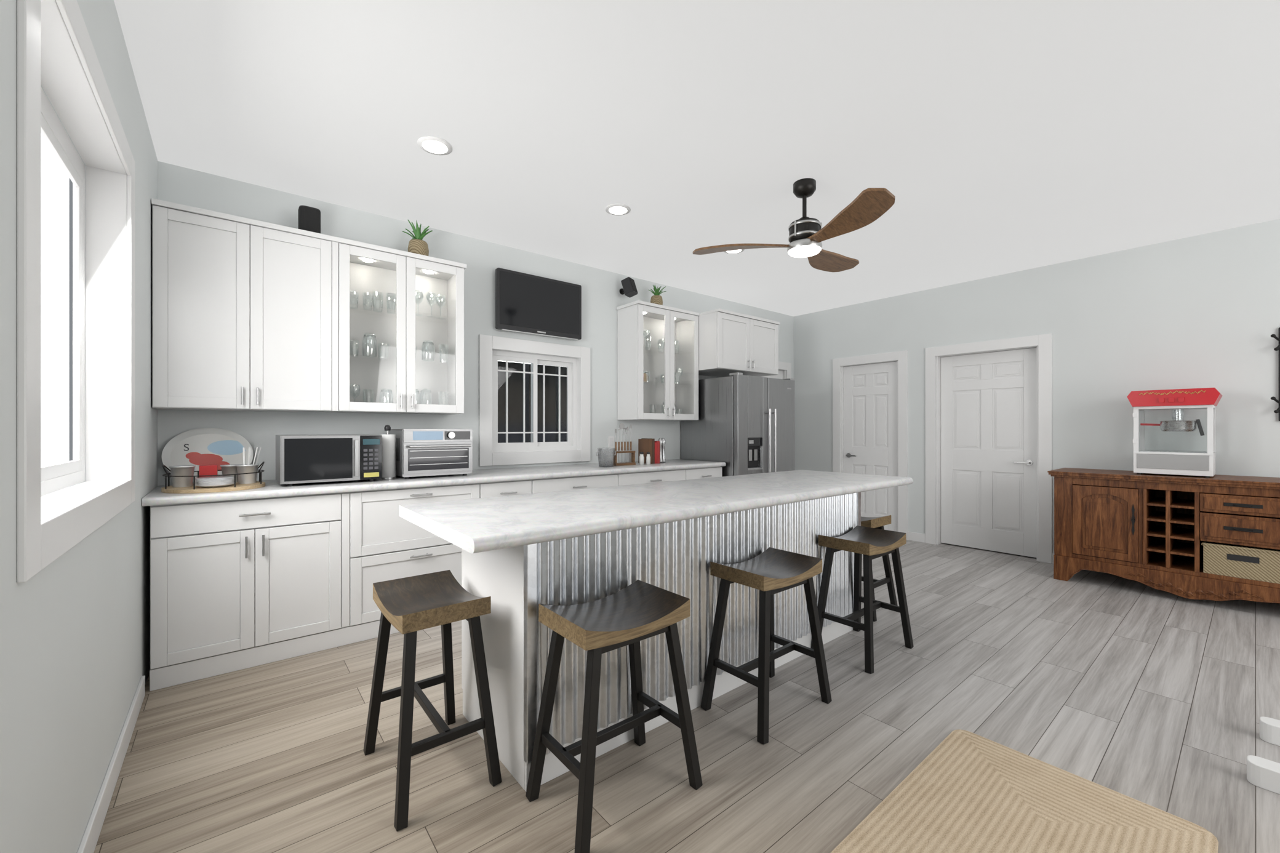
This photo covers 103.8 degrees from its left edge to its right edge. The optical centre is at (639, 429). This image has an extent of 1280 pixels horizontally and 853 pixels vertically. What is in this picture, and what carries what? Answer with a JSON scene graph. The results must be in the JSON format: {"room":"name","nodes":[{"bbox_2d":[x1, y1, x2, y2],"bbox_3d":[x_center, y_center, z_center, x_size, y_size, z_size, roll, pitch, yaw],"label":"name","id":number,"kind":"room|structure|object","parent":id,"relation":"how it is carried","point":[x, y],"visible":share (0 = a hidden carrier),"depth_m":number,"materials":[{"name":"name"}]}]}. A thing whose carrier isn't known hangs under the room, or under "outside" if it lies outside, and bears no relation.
{"room":"kitchen","nodes":[
{"label":"kitchen","id":0,"kind":"room"},
{"bbox_2d":[0,0,157,852],"bbox_3d":[-0.733,-0.145,0.274,0.140,2.770,6.830,0,0,-39],"label":"wall","id":1,"kind":"structure","parent":0,"point":[74,644],"depth_m":1.32,"materials":[{"name":"paint"}]},
{"bbox_2d":[16,0,134,582],"bbox_3d":[-1.716,-0.410,1.492,0.151,1.420,1.433,0,0,-39],"label":"window","id":2,"kind":"structure","parent":1,"relation":"in","point":[57,60],"depth_m":1.63,"materials":[{"name":"white"}]},
{"bbox_2d":[76,675,145,852],"bbox_3d":[-0.467,1.192,0.071,0.016,0.095,5.840,0,0,-39],"label":"baseboard","id":3,"kind":"structure","parent":1,"relation":"attached to","point":[93,831],"depth_m":1.69,"materials":[{"name":"white wood"}]},
{"bbox_2d":[151,198,340,412],"bbox_3d":[-2.313,-0.656,2.996,0.841,1.084,0.327,0,0,-39],"label":"upper cabinet","id":4,"kind":"object","parent":1,"relation":"attached to","point":[248,314],"depth_m":2.84,"materials":[{"name":"white wood"}]},
{"bbox_2d":[297,205,320,233],"bbox_3d":[-2.128,-1.298,3.188,0.158,0.198,0.148,0,0,-39],"label":"speaker","id":5,"kind":"object","parent":4,"relation":"on","point":[309,218],"visible":0.77,"depth_m":3.14,"materials":[{"name":"black plastic"}]},
{"bbox_2d":[349,289,683,414],"bbox_3d":[-0.749,-0.550,4.288,3.063,0.872,0.197,0,0,-39],"label":"glassware","id":6,"kind":"object","parent":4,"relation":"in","point":[372,296],"depth_m":3.55,"materials":[{"name":"clear glass"}]},
{"bbox_2d":[401,219,432,255],"bbox_3d":[-1.592,-1.341,3.590,0.189,0.285,0.249,0,0,-39],"label":"succulent plant","id":7,"kind":"object","parent":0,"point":[418,244],"visible":0.88,"depth_m":3.54,"materials":[{"name":"green plant"}]},
{"bbox_2d":[157,161,793,486],"bbox_3d":[-0.378,-0.145,4.877,6.225,2.770,0.140,0,0,-39],"label":"wall","id":8,"kind":"structure","parent":0,"point":[603,298],"depth_m":3.98,"materials":[{"name":"paint"}]},
{"bbox_2d":[478,334,590,466],"bbox_3d":[-0.915,-0.235,4.408,1.060,1.060,0.130,0,0,-39],"label":"window","id":9,"kind":"structure","parent":8,"relation":"attached to","point":[488,344],"depth_m":4.39,"materials":[{"name":"white wood"}]},
{"bbox_2d":[495,267,581,340],"bbox_3d":[-0.865,-1.065,4.343,0.805,0.501,0.068,0,0,-39],"label":"wall-mounted tv","id":10,"kind":"object","parent":8,"relation":"attached to","point":[530,304],"visible":0.96,"depth_m":4.29,"materials":[{"name":"black plastic"}]},
{"bbox_2d":[608,436,614,447],"bbox_3d":[-0.279,0.122,4.862,0.070,0.115,0.008,0,0,-39],"label":"outlet","id":11,"kind":"object","parent":8,"relation":"attached to","point":[610,442],"depth_m":4.86,"materials":[{"name":"white plastic"}]},
{"bbox_2d":[619,276,638,297],"bbox_3d":[-0.115,-1.376,4.868,0.150,0.172,0.201,0,0,-39],"label":"speaker","id":12,"kind":"object","parent":8,"relation":"attached to","point":[629,290],"visible":1,"depth_m":4.81},
{"bbox_2d":[616,300,699,420],"bbox_3d":[0.198,-0.646,5.020,0.812,1.103,0.360,0,0,-39],"label":"upper cabinet","id":13,"kind":"object","parent":8,"relation":"attached to","point":[636,394],"visible":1,"depth_m":4.92,"materials":[{"name":"white wood"}]},
{"bbox_2d":[648,284,666,305],"bbox_3d":[0.164,-1.327,4.989,0.155,0.255,0.199,0,0,-39],"label":"succulent plant","id":14,"kind":"object","parent":13,"relation":"on","point":[656,298],"visible":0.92,"depth_m":4.96,"materials":[{"name":"beige wicker"}]},
{"bbox_2d":[697,308,780,377],"bbox_3d":[0.989,-0.904,5.497,1.007,0.588,0.620,0,0,-39],"label":"upper cabinet","id":15,"kind":"object","parent":8,"relation":"attached to","point":[730,341],"visible":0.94,"depth_m":5.18,"materials":[{"name":"white wood"}]},
{"bbox_2d":[778,361,791,379],"bbox_3d":[1.607,0.175,6.482,0.960,2.130,0.160,0,0,-39],"label":"door frame","id":16,"kind":"structure","parent":8,"relation":"attached to","point":[783,366],"depth_m":6.67,"materials":[{"name":"white wood"}]},
{"bbox_2d":[761,370,782,379],"bbox_3d":[1.634,0.222,6.449,0.720,2.012,0.095,0,0,-39],"label":"door","id":17,"kind":"structure","parent":16,"relation":"attached to","point":[780,376],"depth_m":6.63,"materials":[{"name":"white wood"}]},
{"bbox_2d":[93,539,1279,852],"bbox_3d":[1.735,1.290,2.284,6.505,0.100,6.830,0,0,-39],"label":"floor","id":18,"kind":"structure","parent":0,"point":[1164,701],"depth_m":2.02,"materials":[{"name":"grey wood"}]},
{"bbox_2d":[149,491,353,691],"bbox_3d":[-2.199,0.800,2.882,0.830,0.880,0.647,0,0,-39],"label":"base cabinet","id":19,"kind":"object","parent":18,"relation":"on","point":[237,584],"depth_m":2.60,"materials":[{"name":"white wood"}]},
{"bbox_2d":[142,459,725,506],"bbox_3d":[-0.953,0.340,3.875,4.062,0.039,0.682,0,0,-39],"label":"countertop","id":20,"kind":"structure","parent":19,"relation":"on","point":[156,496],"depth_m":3.16,"materials":[{"name":"stone"}]},
{"bbox_2d":[161,427,253,482],"bbox_3d":[-2.543,0.153,2.963,0.410,0.330,0.022,0,-10,-39],"label":"platter","id":21,"kind":"object","parent":20,"relation":"on","point":[197,447],"visible":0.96,"depth_m":2.96,"materials":[{"name":"white ceramic"}]},
{"bbox_2d":[161,461,265,493],"bbox_3d":[-2.299,0.250,2.719,0.430,0.138,0.430,0,0,-39],"label":"serving tray","id":22,"kind":"object","parent":20,"relation":"on","point":[194,488],"visible":0.83,"depth_m":2.59,"materials":[{"name":"brown wood"}]},
{"bbox_2d":[169,447,260,487],"bbox_3d":[-2.293,0.201,2.720,0.384,0.200,0.344,0,0,-39],"label":"contents","id":23,"kind":"object","parent":22,"relation":"on","point":[215,481],"visible":0.94,"depth_m":2.71,"materials":[{"name":"white"}]},
{"bbox_2d":[275,434,382,486],"bbox_3d":[-1.908,0.176,3.082,0.515,0.287,0.412,0,0,-39],"label":"microwave","id":24,"kind":"object","parent":20,"relation":"on","point":[305,458],"visible":1,"depth_m":2.92,"materials":[{"name":"metal"}]},
{"bbox_2d":[379,424,396,479],"bbox_3d":[-1.639,0.144,3.256,0.100,0.350,0.100,0,0,-39],"label":"paper towel holder","id":25,"kind":"object","parent":20,"relation":"on","point":[388,456],"visible":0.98,"depth_m":3.22,"materials":[{"name":"silver metal"}]},
{"bbox_2d":[388,428,472,478],"bbox_3d":[-1.444,0.157,3.471,0.454,0.324,0.434,0,0,-39],"label":"toaster oven","id":26,"kind":"object","parent":20,"relation":"on","point":[421,452],"visible":0.83,"depth_m":3.32,"materials":[{"name":"metal"}]},
{"bbox_2d":[596,448,615,467],"bbox_3d":[-0.291,0.239,4.316,0.205,0.160,0.158,0,0,-39],"label":"ice bucket","id":27,"kind":"object","parent":20,"relation":"on","point":[605,457],"visible":1,"depth_m":4.26,"materials":[{"name":"silver metal"}]},
{"bbox_2d":[613,422,635,465],"bbox_3d":[-0.150,0.130,4.522,0.220,0.378,0.080,0,0,-39],"label":"tool","id":28,"kind":"object","parent":20,"relation":"on","point":[631,452],"visible":0.98,"depth_m":4.52,"materials":[{"name":"brown wood"}]},
{"bbox_2d":[639,451,644,464],"bbox_3d":[0.015,0.263,4.585,0.041,0.113,0.101,0,0,-3],"label":"spice shaker","id":29,"kind":"object","parent":20,"relation":"on","point":[642,459],"depth_m":4.54,"materials":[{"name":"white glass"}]},
{"bbox_2d":[646,452,650,464],"bbox_3d":[0.076,0.263,4.577,0.039,0.113,0.039,0,0,36],"label":"spice shaker","id":30,"kind":"object","parent":20,"relation":"on","point":[648,458],"depth_m":4.56,"materials":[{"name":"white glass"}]},
{"bbox_2d":[638,438,659,463],"bbox_3d":[0.085,0.202,4.765,0.131,0.235,0.160,0,0,-39],"label":"upright books","id":31,"kind":"object","parent":20,"relation":"on","point":[650,445],"visible":0.83,"depth_m":4.71,"materials":[{"name":"brown paper"}]},
{"bbox_2d":[657,437,665,462],"bbox_3d":[0.210,0.199,4.860,0.056,0.240,0.128,0,0,26],"label":"pepper mills","id":32,"kind":"object","parent":20,"relation":"on","point":[662,449],"visible":0.88,"depth_m":4.87,"materials":[{"name":"silver metal"}]},
{"bbox_2d":[353,482,491,643],"bbox_3d":[-1.571,0.800,3.394,0.871,0.880,0.647,0,0,-39],"label":"base cabinet","id":33,"kind":"object","parent":18,"relation":"on","point":[388,546],"depth_m":3.04,"materials":[{"name":"white wood"}]},
{"bbox_2d":[363,569,502,830],"bbox_3d":[-0.775,0.916,1.845,0.343,0.655,0.502,0,0,-39],"label":"stool","id":34,"kind":"object","parent":18,"relation":"on","point":[409,607],"visible":1,"depth_m":1.77,"materials":[{"name":"brown wood"}]},
{"bbox_2d":[491,478,543,497],"bbox_3d":[-1.108,0.800,3.771,0.446,0.880,0.647,0,0,-39],"label":"base cabinet","id":35,"kind":"object","parent":18,"relation":"on","point":[530,486],"depth_m":3.55,"materials":[{"name":"white wood"}]},
{"bbox_2d":[543,473,627,492],"bbox_3d":[-0.682,0.800,4.118,0.897,0.880,0.647,0,0,-39],"label":"base cabinet","id":36,"kind":"object","parent":18,"relation":"on","point":[602,480],"depth_m":3.90,"materials":[{"name":"white wood"}]},
{"bbox_2d":[525,579,702,852],"bbox_3d":[-0.084,0.916,1.718,0.502,0.655,0.343,0,0,-39],"label":"stool","id":37,"kind":"object","parent":18,"relation":"on","point":[633,615],"visible":1,"depth_m":1.68,"materials":[{"name":"brown wood"}]},
{"bbox_2d":[627,468,693,484],"bbox_3d":[-0.081,0.800,4.608,0.897,0.880,0.647,0,0,-39],"label":"base cabinet","id":38,"kind":"object","parent":18,"relation":"on","point":[664,476],"depth_m":4.39,"materials":[{"name":"white wood"}]},
{"bbox_2d":[461,492,860,791],"bbox_3d":[0.297,0.804,2.667,2.276,0.872,0.641,0,0,-39],"label":"kitchen island","id":39,"kind":"object","parent":18,"relation":"on","point":[518,584],"visible":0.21,"depth_m":2.05,"materials":[{"name":"white metal"}]},
{"bbox_2d":[398,469,913,553],"bbox_3d":[0.400,0.343,2.731,2.970,0.046,0.850,0,0,-39],"label":"island countertop","id":40,"kind":"structure","parent":39,"relation":"on","point":[474,525],"depth_m":2.13,"materials":[{"name":"stone"}]},
{"bbox_2d":[693,466,721,479],"bbox_3d":[0.388,0.800,4.989,0.556,0.880,0.647,0,0,-39],"label":"base cabinet","id":41,"kind":"object","parent":18,"relation":"on","point":[708,472],"depth_m":4.78,"materials":[{"name":"white wood"}]},
{"bbox_2d":[681,372,794,476],"bbox_3d":[1.082,0.345,5.397,0.945,1.790,0.858,0,0,-39],"label":"refrigerator","id":42,"kind":"object","parent":18,"relation":"on","point":[743,424],"visible":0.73,"depth_m":5.07,"materials":[{"name":"silver metal"}]},
{"bbox_2d":[700,547,831,744],"bbox_3d":[0.572,0.916,2.259,0.502,0.655,0.343,0,0,-39],"label":"stool","id":43,"kind":"object","parent":18,"relation":"on","point":[769,573],"visible":0.98,"depth_m":2.22,"materials":[{"name":"brown wood"}]},
{"bbox_2d":[811,525,913,673],"bbox_3d":[1.256,0.916,2.829,0.502,0.655,0.343,0,0,-39],"label":"stool","id":44,"kind":"object","parent":18,"relation":"on","point":[869,544],"visible":0.96,"depth_m":2.80,"materials":[{"name":"brown wood"}]},
{"bbox_2d":[860,515,897,621],"bbox_3d":[1.484,0.916,3.530,0.343,0.655,0.502,0,0,-39],"label":"stool","id":45,"kind":"object","parent":18,"relation":"on","point":[878,522],"visible":0.27,"depth_m":3.43,"materials":[{"name":"brown wood"}]},
{"bbox_2d":[830,729,1218,852],"bbox_3d":[0.801,1.234,1.201,1.900,0.010,0.710,0,0,-39],"label":"jute rug","id":46,"kind":"object","parent":18,"relation":"on","point":[959,791],"visible":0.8,"depth_m":1.60,"materials":[{"name":"beige wicker"}]},
{"bbox_2d":[1047,467,1279,603],"bbox_3d":[4.190,0.792,3.659,0.585,0.895,1.810,0,0,-39],"label":"sideboard","id":47,"kind":"object","parent":18,"relation":"on","point":[1154,531],"visible":1,"depth_m":3.76,"materials":[{"name":"brown wood"}]},
{"bbox_2d":[1126,387,1222,477],"bbox_3d":[4.058,0.024,3.812,0.396,0.640,0.473,0,0,-39],"label":"machine","id":48,"kind":"object","parent":47,"relation":"on","point":[1177,402],"visible":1,"depth_m":3.72,"materials":[{"name":"white"}]},
{"bbox_2d":[1201,540,1279,583],"bbox_3d":[4.275,0.904,3.555,0.489,0.210,0.377,0,0,-39],"label":"basket","id":49,"kind":"object","parent":47,"relation":"in","point":[1260,564],"visible":0.71,"depth_m":3.41,"materials":[{"name":"wicker"}]},
{"bbox_2d":[1246,716,1279,794],"bbox_3d":[2.523,0.590,1.669,0.500,1.300,0.640,0,0,-39],"label":"stand","id":50,"kind":"object","parent":18,"relation":"on","point":[1263,773],"visible":1,"depth_m":1.75,"materials":[{"name":"white"}]},
{"bbox_2d":[113,0,1279,316],"bbox_3d":[1.735,-1.590,2.284,6.505,0.120,6.830,0,0,-39],"label":"ceiling","id":51,"kind":"structure","parent":0,"point":[979,139],"depth_m":2.49,"materials":[{"name":"paint"}]},
{"bbox_2d":[417,136,452,155],"bbox_3d":[-1.103,-1.525,2.700,0.175,0.010,0.175,0,0,6],"label":"recessed light","id":52,"kind":"object","parent":51,"relation":"in","point":[434,145],"depth_m":2.69,"materials":[{"name":"white plastic"}]},
{"bbox_2d":[605,203,630,215],"bbox_3d":[-0.153,-1.525,3.481,0.175,0.010,0.175,0,0,6],"label":"recessed light","id":53,"kind":"object","parent":51,"relation":"in","point":[616,209],"depth_m":3.47,"materials":[{"name":"white plastic"}]},
{"bbox_2d":[724,249,744,253],"bbox_3d":[0.798,-1.525,4.261,0.175,0.010,0.175,0,0,6],"label":"recessed light","id":54,"kind":"object","parent":51,"relation":"in","point":[736,251],"depth_m":4.29,"materials":[{"name":"white glass"}]},
{"bbox_2d":[692,177,895,271],"bbox_3d":[1.136,-1.307,3.170,1.151,0.444,1.221,0,0,-39],"label":"ceiling fan","id":55,"kind":"object","parent":51,"relation":"hanging from","point":[807,236],"visible":1,"depth_m":3.04,"materials":[{"name":"brown wood"}]},
{"bbox_2d":[793,219,1279,553],"bbox_3d":[4.202,-0.145,4.294,0.140,2.770,6.830,0,0,-39],"label":"wall","id":56,"kind":"structure","parent":0,"point":[1200,311],"depth_m":4.34,"materials":[{"name":"paint"}]},
{"bbox_2d":[832,350,907,539],"bbox_3d":[2.772,0.175,6.025,0.170,2.130,0.900,0,0,-39],"label":"door","id":57,"kind":"structure","parent":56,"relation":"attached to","point":[870,419],"depth_m":5.96,"materials":[{"name":"white wood"}]},
{"bbox_2d":[940,347,1036,557],"bbox_3d":[3.527,0.222,5.111,0.095,2.012,0.850,0,0,-39],"label":"door","id":58,"kind":"structure","parent":56,"relation":"in","point":[988,451],"depth_m":5.10,"materials":[{"name":"white wood"}]},
{"bbox_2d":[925,333,1052,563],"bbox_3d":[3.525,0.175,5.110,0.160,2.130,1.090,0,0,-39],"label":"door frame","id":59,"kind":"structure","parent":56,"relation":"attached to","point":[1042,343],"depth_m":4.86,"materials":[{"name":"white wood"}]},
{"bbox_2d":[1052,553,1054,563],"bbox_3d":[5.004,1.192,3.187,0.015,0.095,3.760,0,0,-39],"label":"baseboard","id":60,"kind":"structure","parent":56,"relation":"attached to","point":[1053,554],"depth_m":4.63,"materials":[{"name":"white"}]},
{"bbox_2d":[1270,327,1279,420],"bbox_3d":[4.607,-0.400,3.604,0.098,0.680,0.097,0,0,-39],"label":"wall decor","id":61,"kind":"object","parent":56,"relation":"attached to","point":[1277,410],"depth_m":3.62,"materials":[{"name":"black metal"}]},
{"label":"outside","id":62,"kind":"structure","parent":0,"visible":0},
{"bbox_2d":[40,133,68,496],"bbox_3d":[-1.830,0.010,1.399,0.010,2.660,1.833,0,0,-39],"label":"sky","id":63,"kind":"structure","parent":62,"point":[54,312],"depth_m":1.94,"materials":[{"name":"white"}]},
{"bbox_2d":[497,360,566,443],"bbox_3d":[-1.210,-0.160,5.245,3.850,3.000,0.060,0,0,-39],"label":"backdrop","id":64,"kind":"structure","parent":62,"point":[527,394],"depth_m":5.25,"materials":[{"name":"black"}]}
]}

